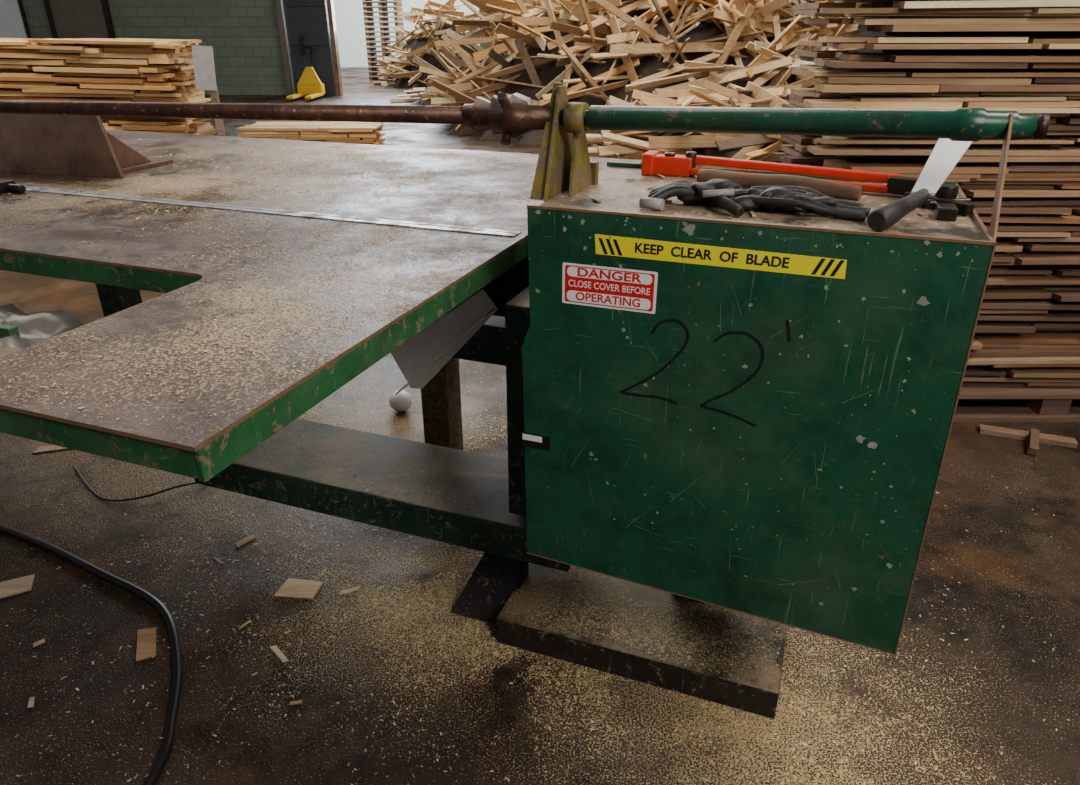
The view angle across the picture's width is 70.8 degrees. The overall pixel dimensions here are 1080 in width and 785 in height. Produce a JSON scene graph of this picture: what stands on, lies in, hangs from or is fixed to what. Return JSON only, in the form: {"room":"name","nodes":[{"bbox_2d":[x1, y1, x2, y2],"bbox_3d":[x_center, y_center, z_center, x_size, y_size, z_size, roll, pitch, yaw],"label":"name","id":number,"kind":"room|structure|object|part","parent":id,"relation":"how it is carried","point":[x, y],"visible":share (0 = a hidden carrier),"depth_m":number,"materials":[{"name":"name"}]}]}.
{"room":"woodworking shop","nodes":[
{"label":"woodworking shop","id":0,"kind":"room"},
{"bbox_2d":[22,0,296,94],"bbox_3d":[-13.875,-9.896,17.043,16.250,6.000,0.300,0,26,0],"label":"wall","id":1,"kind":"structure","parent":0,"point":[244,35],"depth_m":17.60,"materials":[{"name":"green tile"}]},
{"bbox_2d":[0,0,31,38],"bbox_3d":[-13.140,-8.539,17.453,2.720,1.700,0.100,0,26,0],"label":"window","id":2,"kind":"structure","parent":1,"relation":"in","point":[13,19],"depth_m":17.44,"materials":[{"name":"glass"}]},
{"bbox_2d":[43,0,115,38],"bbox_3d":[-10.550,-8.220,17.596,1.400,2.500,0.120,0,26,0],"label":"door","id":3,"kind":"structure","parent":1,"relation":"in","point":[66,18],"depth_m":17.41,"materials":[{"name":"metal"}]},
{"bbox_2d":[275,0,342,95],"bbox_3d":[-5.325,-8.978,17.097,1.250,4.300,0.300,0,26,0],"label":"door","id":4,"kind":"structure","parent":1,"relation":"in","point":[311,23],"depth_m":17.47,"materials":[{"name":"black metal"}]},
{"bbox_2d":[333,0,479,66],"bbox_3d":[0.000,-15.316,29.417,44.000,5.000,0.300,0,26,0],"label":"wall","id":5,"kind":"structure","parent":0,"point":[349,18],"depth_m":29.73,"materials":[{"name":"white paint"}]},
{"bbox_2d":[479,3,488,47],"bbox_3d":[10.300,-9.896,17.043,23.400,6.000,0.300,0,26,0],"label":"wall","id":6,"kind":"structure","parent":0,"point":[483,45],"depth_m":17.73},
{"bbox_2d":[0,67,1079,784],"bbox_3d":[0.000,-5.082,14.203,44.000,0.200,38.000,0,26,0],"label":"floor","id":7,"kind":"structure","parent":0,"point":[306,749],"depth_m":2.02,"materials":[{"name":"concrete"}]},
{"bbox_2d":[0,574,34,598],"bbox_3d":[-1.568,0.579,2.241,0.125,0.006,0.081,-11,28,-22],"label":"scrap","id":8,"kind":"object","parent":7,"relation":"on","point":[12,587],"visible":1,"depth_m":2.25,"materials":[{"name":"beige wood"}]},
{"bbox_2d":[27,697,34,707],"bbox_3d":[-1.250,0.761,1.867,0.012,0.003,0.035,-10,28,-20],"label":"scrap","id":9,"kind":"object","parent":7,"relation":"on","point":[31,699],"visible":1,"depth_m":1.86,"materials":[{"name":"beige wood"}]},
{"bbox_2d":[33,639,44,647],"bbox_3d":[-1.349,0.675,2.046,0.029,0.003,0.015,-22,33,-38],"label":"scrap","id":10,"kind":"object","parent":7,"relation":"on","point":[39,642],"visible":1,"depth_m":2.05,"materials":[{"name":"beige wood"}]},
{"bbox_2d":[33,445,69,453],"bbox_3d":[-1.900,0.216,2.992,0.160,0.006,0.050,-8,27,-15],"label":"scrap","id":11,"kind":"object","parent":7,"relation":"on","point":[49,448],"visible":0.57,"depth_m":2.98,"materials":[{"name":"beige wood"}]},
{"bbox_2d":[0,524,182,784],"bbox_3d":[-1.547,0.587,2.207,2.383,0.023,0.598,23,34,39],"label":"hose","id":12,"kind":"object","parent":7,"relation":"on","point":[170,726],"visible":1,"depth_m":2.08,"materials":[{"name":"black rubber"}]},
{"bbox_2d":[0,38,215,134],"bbox_3d":[-4.255,-2.045,6.086,3.224,1.436,0.841,0,26,0],"label":"stack","id":13,"kind":"object","parent":7,"relation":"on","point":[51,69],"visible":0.3,"depth_m":5.60,"materials":[{"name":"brown wood"}]},
{"bbox_2d":[73,467,197,501],"bbox_3d":[-1.490,0.330,2.729,0.563,0.036,0.190,4,26,8],"label":"cable","id":14,"kind":"object","parent":7,"relation":"on","point":[75,468],"visible":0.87,"depth_m":2.67,"materials":[{"name":"black rubber"}]},
{"bbox_2d":[136,627,155,660],"bbox_3d":[-1.058,0.673,2.046,0.048,0.006,0.120,-11,28,-21],"label":"scrap","id":15,"kind":"object","parent":7,"relation":"on","point":[146,638],"visible":1,"depth_m":2.04,"materials":[{"name":"brown wood"}]},
{"bbox_2d":[191,45,225,135],"bbox_3d":[-2.440,-1.879,5.762,0.137,1.372,0.118,0,26,0],"label":"post","id":16,"kind":"object","parent":7,"relation":"on","point":[203,58],"visible":0.68,"depth_m":5.53,"materials":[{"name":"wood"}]},
{"bbox_2d":[239,620,250,629],"bbox_3d":[-0.820,0.644,2.110,0.006,0.003,0.040,16,30,29],"label":"scrap","id":17,"kind":"object","parent":7,"relation":"on","point":[248,621],"visible":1,"depth_m":2.11,"materials":[{"name":"beige wood"}]},
{"bbox_2d":[236,534,255,546],"bbox_3d":[-0.950,0.477,2.451,0.020,0.006,0.070,19,32,34],"label":"scrap","id":18,"kind":"object","parent":7,"relation":"on","point":[251,537],"visible":1,"depth_m":2.45,"materials":[{"name":"beige wood"}]},
{"bbox_2d":[270,645,287,662],"bbox_3d":[-0.690,0.691,2.010,0.014,0.006,0.075,-23,34,-39],"label":"scrap","id":19,"kind":"object","parent":7,"relation":"on","point":[275,649],"visible":1,"depth_m":2.01,"materials":[{"name":"beige wood"}]},
{"bbox_2d":[289,700,301,704],"bbox_3d":[-0.600,0.761,1.867,0.030,0.003,0.008,-5,26,-10],"label":"scrap","id":20,"kind":"object","parent":7,"relation":"on","point":[299,701],"visible":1,"depth_m":1.86,"materials":[{"name":"beige wood"}]},
{"bbox_2d":[275,578,322,598],"bbox_3d":[-0.710,0.579,2.241,0.115,0.006,0.076,4,26,9],"label":"scrap","id":21,"kind":"object","parent":7,"relation":"on","point":[298,588],"visible":1,"depth_m":2.24,"materials":[{"name":"beige wood"}]},
{"bbox_2d":[286,47,324,98],"bbox_3d":[-5.225,-7.092,16.908,0.550,1.068,1.419,0,26,0],"label":"jack","id":22,"kind":"object","parent":7,"relation":"on","point":[309,83],"visible":1,"depth_m":17.19,"materials":[{"name":"yellow paint"}]},
{"bbox_3d":[-5.220,-7.338,17.417,0.320,1.068,0.288,0,26,0],"label":"handle and wheel","id":23,"kind":"part","parent":22,"relation":"part of","materials":[{"name":"metal"}]},
{"bbox_2d":[236,122,384,144],"bbox_3d":[-3.026,-3.392,10.109,1.923,0.323,0.824,0,26,0],"label":"stack","id":24,"kind":"object","parent":7,"relation":"on","point":[337,132],"visible":0.67,"depth_m":9.76,"materials":[{"name":"brown wood"}]},
{"bbox_2d":[339,586,359,594],"bbox_3d":[-0.560,0.582,2.235,0.060,0.006,0.010,-10,28,-21],"label":"scrap","id":25,"kind":"object","parent":7,"relation":"on","point":[358,587],"visible":1,"depth_m":2.23,"materials":[{"name":"beige wood"}]},
{"bbox_2d":[362,0,404,79],"bbox_3d":[-4.700,-11.186,22.905,1.000,3.225,1.020,0,26,0],"label":"pallet stack","id":26,"kind":"object","parent":7,"relation":"on","point":[372,56],"visible":0.7,"depth_m":22.75,"materials":[{"name":"brown wood"}]},
{"bbox_2d":[389,390,411,411],"bbox_3d":[-0.600,0.036,3.271,0.100,0.090,0.100,0,26,0],"label":"ball","id":27,"kind":"object","parent":7,"relation":"on","point":[400,402],"visible":0.93,"depth_m":3.24,"materials":[{"name":"plastic"}]},
{"bbox_2d":[390,87,430,104],"bbox_3d":[-1.590,-6.442,16.242,3.274,0.557,2.502,0,26,0],"label":"pile","id":28,"kind":"object","parent":7,"relation":"on","point":[414,93],"visible":0.1,"depth_m":16.06,"materials":[{"name":"beige wood"}]},
{"bbox_2d":[373,0,479,88],"bbox_3d":[-2.773,-9.504,20.552,3.726,2.322,3.160,0,26,0],"label":"pile","id":29,"kind":"object","parent":7,"relation":"on","point":[406,75],"visible":0.55,"depth_m":19.99,"materials":[{"name":"beige wood"}]},
{"bbox_2d":[0,82,1049,718],"bbox_3d":[-0.792,-0.159,2.164,3.491,1.405,2.125,9,27,18],"label":"saw","id":30,"kind":"object","parent":7,"relation":"on","point":[769,448],"depth_m":1.44,"materials":[{"name":"metal"}]},
{"bbox_3d":[-1.681,-0.871,2.540,0.928,0.200,0.390,6,26,12],"label":"fence plate","id":31,"kind":"part","parent":30,"relation":"part of","materials":[{"name":"brown metal"}]},
{"bbox_3d":[-1.218,-0.566,2.144,3.161,0.006,2.894,0,26,0],"label":"table plate","id":32,"kind":"part","parent":30,"relation":"part of","materials":[{"name":"metal"}]},
{"bbox_3d":[0.095,0.003,2.161,0.618,0.945,0.898,-9,27,-18],"label":"column panel","id":33,"kind":"part","parent":30,"relation":"part of","materials":[{"name":"green paint"}]},
{"bbox_2d":[562,262,657,313],"bbox_3d":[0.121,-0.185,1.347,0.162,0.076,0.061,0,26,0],"label":"label","id":34,"kind":"object","parent":30,"relation":"attached to","point":[587,285],"visible":1,"depth_m":1.35,"materials":[{"name":"red"}]},
{"bbox_3d":[0.282,0.623,2.063,0.725,0.085,0.340,9,27,18],"label":"floor rail","id":35,"kind":"part","parent":30,"relation":"part of","materials":[{"name":"metal"}]},
{"bbox_2d":[595,234,846,278],"bbox_3d":[0.288,-0.227,1.258,0.413,0.036,0.001,9,27,18],"label":"warning label","id":36,"kind":"object","parent":30,"relation":"attached to","point":[604,245],"visible":1,"depth_m":1.25,"materials":[{"name":"yellow plastic"}]},
{"bbox_2d":[639,179,870,220],"bbox_3d":[0.376,-0.342,1.342,0.391,0.053,0.166,5,26,11],"label":"glove","id":37,"kind":"object","parent":30,"relation":"on","point":[728,195],"visible":0.98,"depth_m":1.32,"materials":[{"name":"fabric"}]},
{"bbox_3d":[0.321,0.083,1.398,0.762,0.794,0.006,9,27,18],"label":"cabinet panel","id":38,"kind":"part","parent":30,"relation":"part of","materials":[{"name":"green paint"}]},
{"bbox_2d":[591,174,924,216],"bbox_3d":[0.415,-0.370,1.436,0.575,0.003,0.349,11,28,22],"label":"wood splinters","id":39,"kind":"object","parent":30,"relation":"on","point":[752,213],"visible":0.31,"depth_m":1.40,"materials":[{"name":"beige wood"}]},
{"bbox_3d":[0.412,-0.369,1.440,0.731,0.020,0.495,9,27,18],"label":"cabinet lid","id":40,"kind":"part","parent":30,"relation":"part of","materials":[{"name":"green paint"}]},
{"bbox_3d":[0.464,-0.410,1.491,0.317,0.038,0.036,15,29,28],"label":"wooden tool handle","id":41,"kind":"part","parent":30,"relation":"part of","materials":[{"name":"brown wood"}]},
{"bbox_2d":[641,150,930,194],"bbox_3d":[0.484,-0.451,1.553,0.580,0.050,0.074,13,29,25],"label":"cutter","id":42,"kind":"object","parent":30,"relation":"on","point":[653,163],"visible":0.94,"depth_m":1.57,"materials":[{"name":"paint"}]},
{"bbox_2d":[867,138,971,231],"bbox_3d":[0.647,-0.369,1.295,0.056,0.124,0.383,22,34,38],"label":"scraper","id":43,"kind":"object","parent":30,"relation":"on","point":[946,153],"visible":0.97,"depth_m":1.33,"materials":[{"name":"metal"}]},
{"bbox_3d":[0.717,-0.416,1.359,0.177,0.095,0.055,-23,34,-39],"label":"blade","id":44,"kind":"part","parent":43,"relation":"part of","materials":[{"name":"metal"}]},
{"bbox_2d":[904,183,974,220],"bbox_3d":[0.712,-0.335,1.324,0.095,0.040,0.150,0,26,0],"label":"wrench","id":45,"kind":"object","parent":30,"relation":"on","point":[946,204],"visible":0.91,"depth_m":1.31,"materials":[{"name":"metal"}]},
{"bbox_2d":[4,372,1074,784],"bbox_3d":[0.142,0.323,2.433,5.047,0.303,4.020,13,29,25],"label":"scattered sawdust","id":46,"kind":"object","parent":7,"relation":"on","point":[348,529],"visible":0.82,"depth_m":1.97},
{"bbox_2d":[412,0,863,143],"bbox_3d":[2.617,-6.608,12.406,9.621,4.192,7.715,0,26,0],"label":"pile","id":47,"kind":"object","parent":7,"relation":"on","point":[598,49],"visible":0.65,"depth_m":10.44,"materials":[{"name":"beige wood"}]},
{"bbox_2d":[586,80,801,170],"bbox_3d":[2.298,-2.821,8.190,4.354,1.039,3.357,0,26,0],"label":"pile","id":48,"kind":"object","parent":7,"relation":"on","point":[609,144],"visible":0.21,"depth_m":7.67,"materials":[{"name":"beige wood"}]},
{"bbox_2d":[932,749,937,760],"bbox_3d":[0.900,0.827,1.732,0.006,0.003,0.030,4,26,9],"label":"scrap","id":49,"kind":"object","parent":7,"relation":"on","point":[933,751],"visible":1,"depth_m":1.73,"materials":[{"name":"beige wood"}]},
{"bbox_2d":[953,381,1079,421],"bbox_3d":[2.300,-0.081,3.470,2.400,0.129,0.680,0,26,0],"label":"wooden pallet","id":50,"kind":"object","parent":7,"relation":"on","point":[1043,403],"visible":0.09,"depth_m":3.19,"materials":[{"name":"brown wood"}]},
{"bbox_2d":[779,0,1079,385],"bbox_3d":[2.284,-1.057,2.994,2.736,2.043,0.698,0,26,0],"label":"stack","id":51,"kind":"object","parent":50,"relation":"on","point":[1021,56],"visible":0.52,"depth_m":2.81,"materials":[{"name":"brown wood"}]},
{"bbox_2d":[978,424,1077,455],"bbox_3d":[1.937,0.186,2.997,0.342,0.054,0.182,9,27,18],"label":"board","id":52,"kind":"object","parent":7,"relation":"on","point":[1034,437],"visible":1,"depth_m":3.03,"materials":[{"name":"brown wood"}]}
]}

